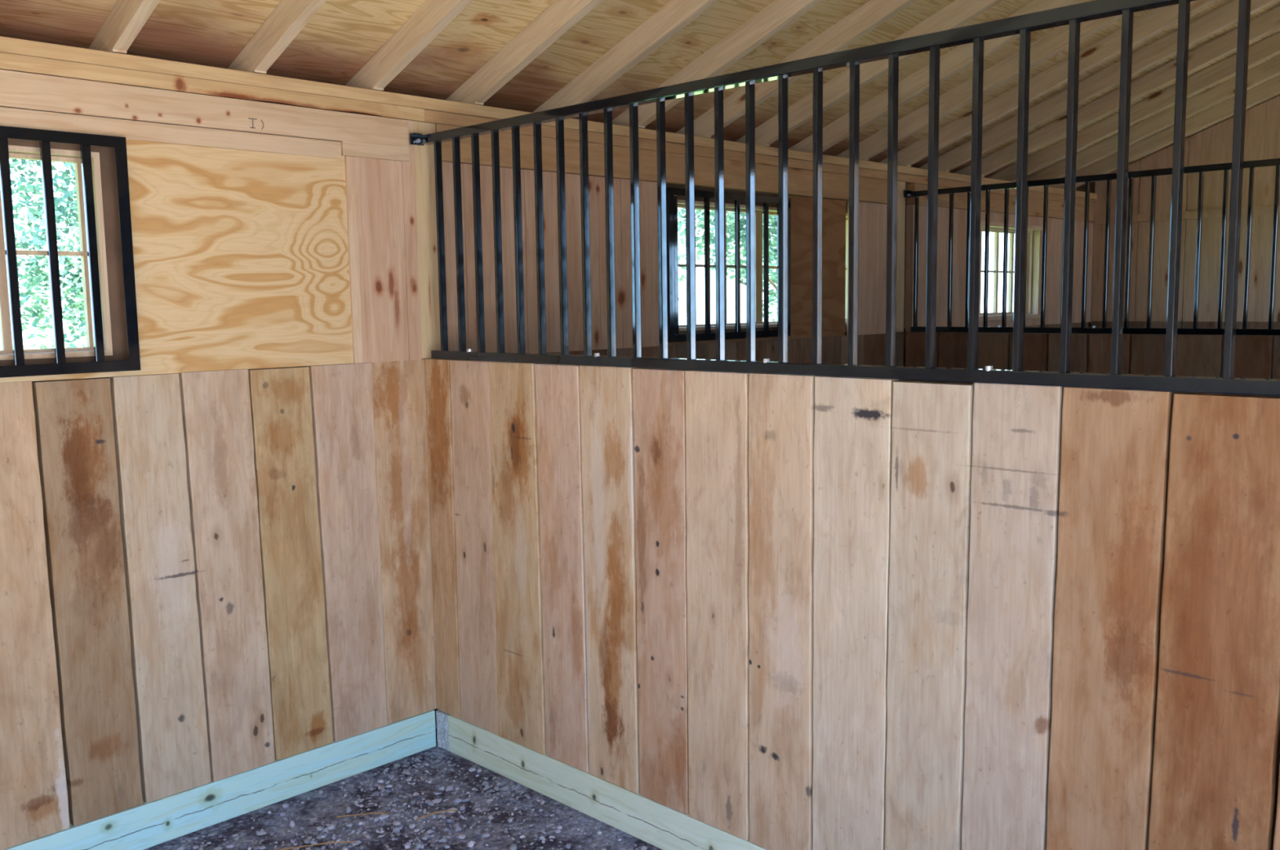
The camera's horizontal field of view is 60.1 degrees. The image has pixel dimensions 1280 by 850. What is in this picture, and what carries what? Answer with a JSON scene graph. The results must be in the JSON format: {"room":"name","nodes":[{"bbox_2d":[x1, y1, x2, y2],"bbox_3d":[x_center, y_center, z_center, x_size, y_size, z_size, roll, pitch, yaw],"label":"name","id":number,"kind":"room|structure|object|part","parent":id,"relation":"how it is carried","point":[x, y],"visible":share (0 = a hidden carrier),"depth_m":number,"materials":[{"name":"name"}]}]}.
{"room":"farm building","nodes":[
{"label":"farm building","id":0,"kind":"room"},
{"bbox_2d":[143,740,662,849],"bbox_3d":[1.426,1.261,3.573,3.900,0.200,9.050,5,9,44],"label":"floor","id":1,"kind":"structure","parent":0,"point":[331,803],"depth_m":3.40,"materials":[{"name":"grey gravel"}]},
{"bbox_2d":[336,812,390,817],"bbox_3d":[-0.848,1.193,3.390,0.158,0.010,0.010,-2,7,-12],"label":"straw","id":2,"kind":"object","parent":1,"relation":"on","point":[371,812],"visible":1,"depth_m":3.39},
{"bbox_2d":[177,751,647,849],"bbox_3d":[-0.699,1.262,2.902,1.485,0.024,1.443,5,9,44],"label":"gravel","id":3,"kind":"object","parent":1,"relation":"on","point":[357,822],"visible":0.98,"depth_m":3.38,"materials":[{"name":"gravel"}]},
{"bbox_2d":[276,840,356,849],"bbox_3d":[-0.956,1.216,3.195,0.266,0.010,0.013,-2,7,-13],"label":"straw","id":4,"kind":"object","parent":3,"relation":"on","point":[351,841],"visible":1,"depth_m":3.20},
{"bbox_2d":[416,809,457,819],"bbox_3d":[-0.623,1.189,3.386,0.127,0.008,0.013,-4,7,-27],"label":"straw","id":5,"kind":"object","parent":1,"relation":"on","point":[451,810],"visible":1,"depth_m":3.39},
{"bbox_2d":[0,119,1093,849],"bbox_3d":[0.072,-0.030,4.754,0.146,2.383,8.950,5,9,44],"label":"wall","id":6,"kind":"structure","parent":0,"point":[215,553],"depth_m":3.41,"materials":[{"name":"beige wood"}]},
{"bbox_2d":[0,145,112,359],"bbox_3d":[-1.913,-0.428,2.728,0.093,0.560,1.110,5,9,44],"label":"window","id":7,"kind":"structure","parent":6,"relation":"in","point":[15,152],"depth_m":3.06,"materials":[{"name":"white wood"}]},
{"bbox_2d":[0,125,140,377],"bbox_3d":[-1.815,-0.422,2.677,0.034,0.639,1.135,5,9,44],"label":"guard","id":8,"kind":"object","parent":6,"relation":"attached to","point":[44,137],"visible":1,"depth_m":2.95,"materials":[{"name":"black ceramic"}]},
{"bbox_2d":[0,106,341,158],"bbox_3d":[-1.956,-0.752,2.548,0.048,0.052,2.813,5,9,44],"label":"strip","id":9,"kind":"object","parent":6,"relation":"attached to","point":[9,117],"visible":0.8,"depth_m":3.14,"materials":[{"name":"beige wood"}]},
{"bbox_2d":[0,69,409,161],"bbox_3d":[-1.865,-0.814,2.628,0.058,0.135,3.064,5,9,44],"label":"header beam","id":10,"kind":"structure","parent":6,"relation":"attached to","point":[360,135],"depth_m":3.20,"materials":[{"name":"brown wood"}]},
{"bbox_2d":[0,52,424,121],"bbox_3d":[-1.844,-0.906,2.640,0.058,0.040,3.128,5,9,44],"label":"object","id":11,"kind":"structure","parent":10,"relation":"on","point":[8,61],"depth_m":3.18,"materials":[{"name":"beige wood"}]},
{"bbox_2d":[3,709,435,849],"bbox_3d":[-1.827,1.218,2.865,0.040,0.133,3.092,5,9,44],"label":"baseboard","id":12,"kind":"structure","parent":6,"relation":"attached to","point":[145,825],"depth_m":3.43,"materials":[{"name":"teal wood"}]},
{"bbox_3d":[-1.200,-0.509,3.349,0.040,0.678,0.698,5,9,44],"label":"plywood panel","id":13,"kind":"part","parent":6,"relation":"part of","materials":[{"name":"beige wood"}]},
{"bbox_2d":[413,120,440,358],"bbox_3d":[-0.741,-0.629,3.800,0.048,0.797,0.090,5,9,44],"label":"post","id":14,"kind":"object","parent":6,"relation":"attached to","point":[424,155],"visible":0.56,"depth_m":3.78,"materials":[{"name":"beige wood"}]},
{"bbox_2d":[435,123,887,204],"bbox_3d":[0.313,-1.098,4.826,0.052,0.122,2.920,5,9,44],"label":"header beam","id":15,"kind":"structure","parent":6,"relation":"attached to","point":[835,186],"depth_m":4.54,"materials":[{"name":"brown wood"}]},
{"bbox_2d":[422,109,499,126],"bbox_3d":[-0.650,-1.039,3.679,0.208,0.040,0.296,5,9,44],"label":"plate","id":16,"kind":"object","parent":15,"relation":"on","point":[445,118],"depth_m":3.81,"materials":[{"name":"beige wood"}]},
{"bbox_2d":[519,125,533,135],"bbox_3d":[-0.391,-1.074,3.961,0.168,0.040,0.144,5,9,44],"label":"plate","id":17,"kind":"object","parent":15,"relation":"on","point":[526,130],"depth_m":4.05,"materials":[{"name":"brown wood"}]},
{"bbox_2d":[541,124,555,138],"bbox_3d":[-0.329,-1.079,3.999,0.204,0.040,0.240,5,9,44],"label":"plate","id":18,"kind":"object","parent":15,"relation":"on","point":[546,131],"depth_m":4.12,"materials":[{"name":"brown wood"}]},
{"bbox_2d":[0,35,1097,199],"bbox_3d":[0.093,-1.192,4.587,0.060,0.039,8.650,5,9,44],"label":"wooden beam","id":19,"kind":"structure","parent":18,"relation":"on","point":[7,45],"depth_m":3.54,"materials":[{"name":"beige wood"}]},
{"bbox_2d":[88,0,159,53],"bbox_3d":[-0.269,-1.564,1.807,3.990,1.586,0.038,5,9,44],"label":"rafter","id":20,"kind":"object","parent":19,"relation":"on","point":[126,18],"visible":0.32,"depth_m":2.96,"materials":[{"name":"brown wood"}]},
{"bbox_2d":[227,0,326,74],"bbox_3d":[0.016,-1.600,2.094,3.990,1.586,0.038,5,9,44],"label":"rafter","id":21,"kind":"object","parent":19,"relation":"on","point":[286,20],"visible":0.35,"depth_m":3.20,"materials":[{"name":"brown wood"}]},
{"bbox_2d":[344,0,472,90],"bbox_3d":[0.302,-1.636,2.382,3.990,1.586,0.038,5,9,44],"label":"rafter","id":22,"kind":"object","parent":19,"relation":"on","point":[433,16],"visible":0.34,"depth_m":3.43,"materials":[{"name":"brown wood"}]},
{"bbox_2d":[444,0,602,105],"bbox_3d":[0.587,-1.672,2.669,3.990,1.586,0.038,5,9,44],"label":"rafter","id":23,"kind":"object","parent":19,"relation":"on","point":[561,15],"visible":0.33,"depth_m":3.67,"materials":[{"name":"brown wood"}]},
{"bbox_2d":[532,0,719,112],"bbox_3d":[0.872,-1.708,2.956,3.990,1.586,0.038,5,9,44],"label":"rafter","id":24,"kind":"object","parent":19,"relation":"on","point":[673,16],"visible":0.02,"depth_m":3.89,"materials":[{"name":"brown wood"}]},
{"bbox_2d":[612,0,822,128],"bbox_3d":[1.157,-1.745,3.244,3.990,1.586,0.038,5,9,44],"label":"rafter","id":25,"kind":"object","parent":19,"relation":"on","point":[779,14],"visible":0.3,"depth_m":4.07,"materials":[{"name":"brown wood"}]},
{"bbox_2d":[675,0,917,137],"bbox_3d":[1.442,-1.781,3.531,3.990,1.586,0.038,5,9,44],"label":"rafter","id":26,"kind":"object","parent":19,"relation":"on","point":[872,14],"visible":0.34,"depth_m":4.28,"materials":[{"name":"brown wood"}]},
{"bbox_2d":[734,0,1002,146],"bbox_3d":[1.728,-1.817,3.819,3.990,1.586,0.038,5,9,44],"label":"rafter","id":27,"kind":"object","parent":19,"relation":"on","point":[957,13],"visible":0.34,"depth_m":4.62,"materials":[{"name":"brown wood"}]},
{"bbox_2d":[787,0,1080,152],"bbox_3d":[2.013,-1.853,4.106,3.990,1.586,0.038,5,9,44],"label":"rafter","id":28,"kind":"object","parent":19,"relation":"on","point":[960,57],"visible":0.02,"depth_m":4.90,"materials":[{"name":"brown wood"}]},
{"bbox_2d":[836,14,1122,160],"bbox_3d":[2.298,-1.889,4.393,3.990,1.586,0.038,5,9,44],"label":"rafter","id":29,"kind":"object","parent":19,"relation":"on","point":[1056,41],"visible":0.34,"depth_m":5.11,"materials":[{"name":"brown wood"}]},
{"bbox_2d":[879,0,1217,166],"bbox_3d":[2.583,-1.925,4.681,3.990,1.586,0.038,5,9,44],"label":"rafter","id":30,"kind":"object","parent":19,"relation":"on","point":[1158,20],"visible":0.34,"depth_m":5.29,"materials":[{"name":"brown wood"}]},
{"bbox_2d":[918,0,1278,172],"bbox_3d":[2.869,-1.962,4.968,3.990,1.586,0.038,5,9,44],"label":"rafter","id":31,"kind":"object","parent":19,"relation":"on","point":[1227,15],"visible":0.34,"depth_m":5.52,"materials":[{"name":"brown wood"}]},
{"bbox_2d":[955,5,1279,177],"bbox_3d":[3.154,-1.998,5.256,3.990,1.586,0.038,5,9,44],"label":"rafter","id":32,"kind":"object","parent":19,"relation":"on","point":[1268,22],"visible":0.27,"depth_m":5.79,"materials":[{"name":"brown wood"}]},
{"bbox_2d":[986,31,1279,182],"bbox_3d":[3.439,-2.034,5.543,3.990,1.586,0.038,5,9,44],"label":"rafter","id":33,"kind":"object","parent":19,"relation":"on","point":[1269,46],"visible":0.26,"depth_m":6.16,"materials":[{"name":"brown wood"}]},
{"bbox_2d":[1026,54,1279,181],"bbox_3d":[3.724,-2.070,5.830,3.990,1.586,0.038,5,9,44],"label":"rafter","id":34,"kind":"object","parent":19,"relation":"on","point":[1269,68],"visible":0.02,"depth_m":6.49,"materials":[{"name":"brown wood"}]},
{"bbox_2d":[1048,75,1279,188],"bbox_3d":[4.009,-2.106,6.118,3.990,1.586,0.038,5,9,44],"label":"rafter","id":35,"kind":"object","parent":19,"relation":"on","point":[1269,88],"visible":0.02,"depth_m":6.78,"materials":[{"name":"brown wood"}]},
{"bbox_2d":[564,128,579,141],"bbox_3d":[-0.252,-1.089,4.077,0.204,0.040,0.242,5,9,44],"label":"plate","id":36,"kind":"object","parent":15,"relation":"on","point":[569,134],"depth_m":4.20,"materials":[{"name":"brown wood"}]},
{"bbox_2d":[587,131,604,144],"bbox_3d":[-0.165,-1.100,4.165,0.204,0.040,0.259,5,9,44],"label":"plate","id":37,"kind":"object","parent":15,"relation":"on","point":[593,137],"depth_m":4.29,"materials":[{"name":"brown wood"}]},
{"bbox_2d":[612,134,629,147],"bbox_3d":[-0.072,-1.112,4.258,0.204,0.040,0.278,5,9,44],"label":"plate","id":38,"kind":"object","parent":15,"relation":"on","point":[617,140],"depth_m":4.39,"materials":[{"name":"brown wood"}]},
{"bbox_2d":[638,137,656,151],"bbox_3d":[0.028,-1.125,4.360,0.204,0.040,0.298,5,9,44],"label":"plate","id":39,"kind":"object","parent":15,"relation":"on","point":[643,144],"depth_m":4.49,"materials":[{"name":"brown wood"}]},
{"bbox_2d":[665,142,684,154],"bbox_3d":[0.143,-1.139,4.475,0.205,0.040,0.307,5,9,44],"label":"plate","id":40,"kind":"object","parent":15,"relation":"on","point":[674,148],"depth_m":4.61,"materials":[{"name":"brown wood"}]},
{"bbox_2d":[693,145,714,158],"bbox_3d":[0.267,-1.155,4.600,0.202,0.040,0.351,5,9,44],"label":"plate","id":41,"kind":"object","parent":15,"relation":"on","point":[700,151],"depth_m":4.74,"materials":[{"name":"brown wood"}]},
{"bbox_2d":[724,149,745,161],"bbox_3d":[0.401,-1.172,4.734,0.203,0.040,0.359,5,9,44],"label":"plate","id":42,"kind":"object","parent":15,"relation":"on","point":[728,154],"depth_m":4.88,"materials":[{"name":"brown wood"}]},
{"bbox_2d":[755,153,777,165],"bbox_3d":[0.555,-1.191,4.889,0.203,0.040,0.395,5,9,44],"label":"plate","id":43,"kind":"object","parent":15,"relation":"on","point":[759,158],"depth_m":5.04,"materials":[{"name":"brown wood"}]},
{"bbox_2d":[787,158,813,170],"bbox_3d":[0.741,-1.215,5.077,0.204,0.040,0.443,5,9,44],"label":"plate","id":44,"kind":"object","parent":15,"relation":"on","point":[793,163],"depth_m":5.23,"materials":[{"name":"brown wood"}]},
{"bbox_2d":[822,163,848,174],"bbox_3d":[0.937,-1.240,5.275,0.203,0.040,0.461,5,9,44],"label":"plate","id":45,"kind":"object","parent":15,"relation":"on","point":[832,168],"depth_m":5.43,"materials":[{"name":"brown wood"}]},
{"bbox_2d":[858,168,887,179],"bbox_3d":[1.165,-1.269,5.505,0.204,0.040,0.519,5,9,44],"label":"plate","id":46,"kind":"object","parent":15,"relation":"on","point":[864,172],"depth_m":5.67,"materials":[{"name":"brown wood"}]},
{"bbox_2d":[897,173,928,184],"bbox_3d":[1.408,-1.302,5.774,0.238,0.040,0.584,5,9,44],"label":"plate","id":47,"kind":"object","parent":15,"relation":"on","point":[908,179],"depth_m":5.94,"materials":[{"name":"brown wood"}]},
{"bbox_2d":[937,178,970,187],"bbox_3d":[1.668,-1.332,6.010,0.202,0.040,0.471,5,9,44],"label":"plate","id":48,"kind":"object","parent":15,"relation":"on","point":[941,182],"depth_m":6.23,"materials":[{"name":"brown wood"}]},
{"bbox_2d":[1028,190,1044,199],"bbox_3d":[2.422,-1.428,6.772,0.203,0.040,0.607,5,9,44],"label":"plate","id":49,"kind":"object","parent":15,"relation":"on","point":[1033,194],"depth_m":6.99,"materials":[{"name":"brown wood"}]},
{"bbox_2d":[1048,193,1064,201],"bbox_3d":[2.630,-1.455,6.980,0.203,0.040,0.594,5,9,44],"label":"plate","id":50,"kind":"object","parent":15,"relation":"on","point":[1053,197],"depth_m":7.19,"materials":[{"name":"brown wood"}]},
{"bbox_2d":[1075,196,1084,204],"bbox_3d":[2.868,-1.485,7.221,0.203,0.040,0.547,5,9,44],"label":"plate","id":51,"kind":"object","parent":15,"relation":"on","point":[1077,200],"depth_m":7.45,"materials":[{"name":"brown wood"}]},
{"bbox_2d":[666,186,791,342],"bbox_3d":[0.403,-0.703,4.912,0.034,0.639,0.833,5,9,44],"label":"guard","id":52,"kind":"object","parent":6,"relation":"attached to","point":[672,193],"visible":0.56,"depth_m":4.83,"materials":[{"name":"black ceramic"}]},
{"bbox_2d":[677,199,847,330],"bbox_3d":[0.610,-0.748,5.269,0.093,0.560,1.460,5,9,44],"label":"window","id":53,"kind":"structure","parent":6,"relation":"in","point":[681,203],"depth_m":5.19,"materials":[{"name":"white wood"}]},
{"bbox_3d":[0.325,-0.714,4.995,0.022,0.530,0.663,5,9,44],"label":"sash","id":54,"kind":"part","parent":53,"relation":"part of","materials":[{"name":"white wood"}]},
{"bbox_3d":[0.824,-0.779,5.519,0.022,0.530,0.770,5,9,44],"label":"sash","id":55,"kind":"part","parent":53,"relation":"part of","materials":[{"name":"brown wood"}]},
{"bbox_3d":[0.854,-0.765,5.398,0.012,0.673,0.508,5,9,44],"label":"plywood panel","id":56,"kind":"part","parent":6,"relation":"part of","materials":[{"name":"brown wood"}]},
{"bbox_2d":[895,181,905,332],"bbox_3d":[1.374,-0.897,5.929,0.050,0.797,0.088,5,9,44],"label":"post","id":57,"kind":"object","parent":6,"relation":"attached to","point":[900,185],"visible":0.5,"depth_m":5.91,"materials":[{"name":"brown wood"}]},
{"bbox_2d":[906,182,1095,222],"bbox_3d":[2.295,-1.355,6.823,0.052,0.110,2.370,5,9,44],"label":"header beam","id":58,"kind":"structure","parent":6,"relation":"attached to","point":[1035,206],"depth_m":6.67,"materials":[{"name":"brown wood"}]},
{"bbox_2d":[978,221,1043,320],"bbox_3d":[2.244,-0.948,6.868,0.161,0.585,0.890,5,9,44],"label":"window","id":59,"kind":"structure","parent":6,"relation":"in","point":[993,316],"depth_m":6.94,"materials":[{"name":"white wood"}]},
{"bbox_3d":[2.228,-0.944,6.885,0.022,0.515,0.758,5,9,44],"label":"sash","id":60,"kind":"part","parent":59,"relation":"part of","materials":[{"name":"white wood"}]},
{"bbox_2d":[0,0,1279,188],"bbox_3d":[1.425,-1.811,3.188,4.580,1.903,9.050,5,9,44],"label":"ceiling","id":61,"kind":"structure","parent":0,"point":[341,37],"depth_m":3.85,"materials":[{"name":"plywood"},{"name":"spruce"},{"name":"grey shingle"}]},
{"bbox_2d":[424,358,1279,849],"bbox_3d":[0.570,0.580,2.634,3.621,1.386,0.046,5,9,44],"label":"wall","id":62,"kind":"structure","parent":0,"point":[773,611],"depth_m":2.60,"materials":[{"name":"brown pine boards"}]},
{"bbox_2d":[435,709,768,849],"bbox_3d":[0.574,1.202,2.697,3.618,0.133,0.046,5,9,44],"label":"baseboard","id":63,"kind":"structure","parent":62,"relation":"attached to","point":[660,825],"depth_m":3.40,"materials":[{"name":"green wood"}]},
{"bbox_2d":[409,0,1279,395],"bbox_3d":[0.538,-0.479,2.495,3.575,0.749,0.072,5,9,44],"label":"grille","id":64,"kind":"object","parent":62,"relation":"in","point":[1073,15],"visible":1,"depth_m":2.57,"materials":[{"name":"black metal"}]},
{"bbox_3d":[0.548,-0.834,2.464,3.565,0.028,0.038,5,9,44],"label":"rail","id":65,"kind":"part","parent":64,"relation":"part of","materials":[{"name":"black metal"}]},
{"bbox_3d":[0.562,-0.121,2.533,3.545,0.028,0.030,5,9,44],"label":"rail","id":66,"kind":"part","parent":64,"relation":"part of","materials":[{"name":"black metal"}]},
{"bbox_2d":[905,332,1279,396],"bbox_3d":[2.743,0.238,4.814,3.607,1.248,0.041,5,9,44],"label":"wall","id":67,"kind":"structure","parent":0,"point":[1197,355],"depth_m":5.25,"materials":[{"name":"brown wood"}]},
{"bbox_2d":[903,190,927,331],"bbox_3d":[1.482,-0.873,5.892,0.138,0.742,0.072,5,9,44],"label":"grille","id":68,"kind":"object","parent":67,"relation":"in","point":[908,193],"depth_m":5.90,"materials":[{"name":"black metal"}]},
{"bbox_2d":[935,186,970,332],"bbox_3d":[1.641,-0.853,5.737,0.184,0.738,0.072,5,9,44],"label":"grille","id":69,"kind":"object","parent":67,"relation":"in","point":[950,191],"depth_m":5.74,"materials":[{"name":"black metal"}]},
{"bbox_2d":[977,182,1016,332],"bbox_3d":[1.813,-0.838,5.568,0.185,0.736,0.072,5,9,44],"label":"grille","id":70,"kind":"object","parent":67,"relation":"in","point":[1006,186],"depth_m":5.59,"materials":[{"name":"black metal"}]},
{"bbox_2d":[1023,177,1065,333],"bbox_3d":[1.987,-0.821,5.398,0.188,0.738,0.072,5,9,44],"label":"grille","id":71,"kind":"object","parent":67,"relation":"in","point":[1046,182],"depth_m":5.42,"materials":[{"name":"black metal"}]},
{"bbox_2d":[1071,173,1116,333],"bbox_3d":[2.160,-0.804,5.229,0.188,0.739,0.072,5,9,44],"label":"grille","id":72,"kind":"object","parent":67,"relation":"in","point":[1109,177],"depth_m":5.24,"materials":[{"name":"black metal"}]},
{"bbox_3d":[2.720,-1.110,4.659,3.574,0.028,0.038,5,9,44],"label":"rail","id":73,"kind":"part","parent":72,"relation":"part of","materials":[{"name":"black metal"}]},
{"bbox_3d":[2.734,-0.397,4.728,3.554,0.028,0.030,5,9,44],"label":"rail","id":74,"kind":"part","parent":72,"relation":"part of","materials":[{"name":"black metal"}]},
{"bbox_2d":[1122,168,1172,333],"bbox_3d":[2.332,-0.788,5.059,0.193,0.738,0.072,5,9,44],"label":"grille","id":75,"kind":"object","parent":67,"relation":"in","point":[1154,173],"depth_m":5.09,"materials":[{"name":"black metal"}]},
{"bbox_2d":[1177,162,1231,334],"bbox_3d":[2.505,-0.771,4.890,0.195,0.739,0.072,5,9,44],"label":"grille","id":76,"kind":"object","parent":67,"relation":"in","point":[1201,170],"depth_m":4.88,"materials":[{"name":"black metal"}]},
{"bbox_2d":[1235,158,1279,335],"bbox_3d":[2.669,-0.756,4.730,0.170,0.739,0.072,5,9,44],"label":"grille","id":77,"kind":"object","parent":67,"relation":"in","point":[1251,165],"depth_m":4.74,"materials":[{"name":"black metal"}]},
{"bbox_2d":[1075,94,1279,396],"bbox_3d":[4.451,-1.049,6.435,3.900,3.909,0.148,5,9,44],"label":"wall","id":78,"kind":"structure","parent":0,"point":[1213,144],"depth_m":7.17,"materials":[{"name":"brown wood"}]},
{"bbox_2d":[1093,204,1279,224],"bbox_3d":[4.420,-1.286,6.371,3.608,0.052,0.037,5,9,44],"label":"girt","id":79,"kind":"object","parent":78,"relation":"attached to","point":[1263,210],"visible":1,"depth_m":7.18,"materials":[{"name":"brown wood"}]},
{"label":"outside","id":80,"kind":"structure","parent":0,"visible":0},
{"bbox_2d":[0,341,86,350],"bbox_3d":[-22.143,-0.630,24.992,59.860,0.280,80.000,5,9,44],"label":"lawn","id":81,"kind":"structure","parent":80,"point":[77,344],"depth_m":54.28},
{"bbox_2d":[8,158,87,349],"bbox_3d":[-6.437,-3.065,13.432,4.569,6.691,5.942,-5,8,-33],"label":"tree","id":82,"kind":"object","parent":81,"relation":"on","point":[72,277],"visible":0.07,"depth_m":12.39,"materials":[{"name":"green plant"}]},
{"bbox_2d":[677,209,702,300],"bbox_3d":[-1.253,-4.207,22.693,5.060,6.758,5.635,0,6,4],"label":"tree","id":83,"kind":"object","parent":81,"relation":"on","point":[683,237],"visible":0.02,"depth_m":23.12,"materials":[{"name":"green plant"}]},
{"bbox_2d":[677,208,777,321],"bbox_3d":[3.685,-4.256,26.505,6.557,5.868,3.780,-1,6,3],"label":"tree","id":84,"kind":"object","parent":81,"relation":"on","point":[730,224],"visible":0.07,"depth_m":26.50,"materials":[{"name":"green plant"}]},
{"bbox_2d":[726,211,777,297],"bbox_3d":[5.565,-6.258,33.526,6.927,8.237,7.458,1,7,13],"label":"tree","id":85,"kind":"object","parent":81,"relation":"on","point":[775,235],"visible":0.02,"depth_m":35.17,"materials":[{"name":"green plant"}]}
]}

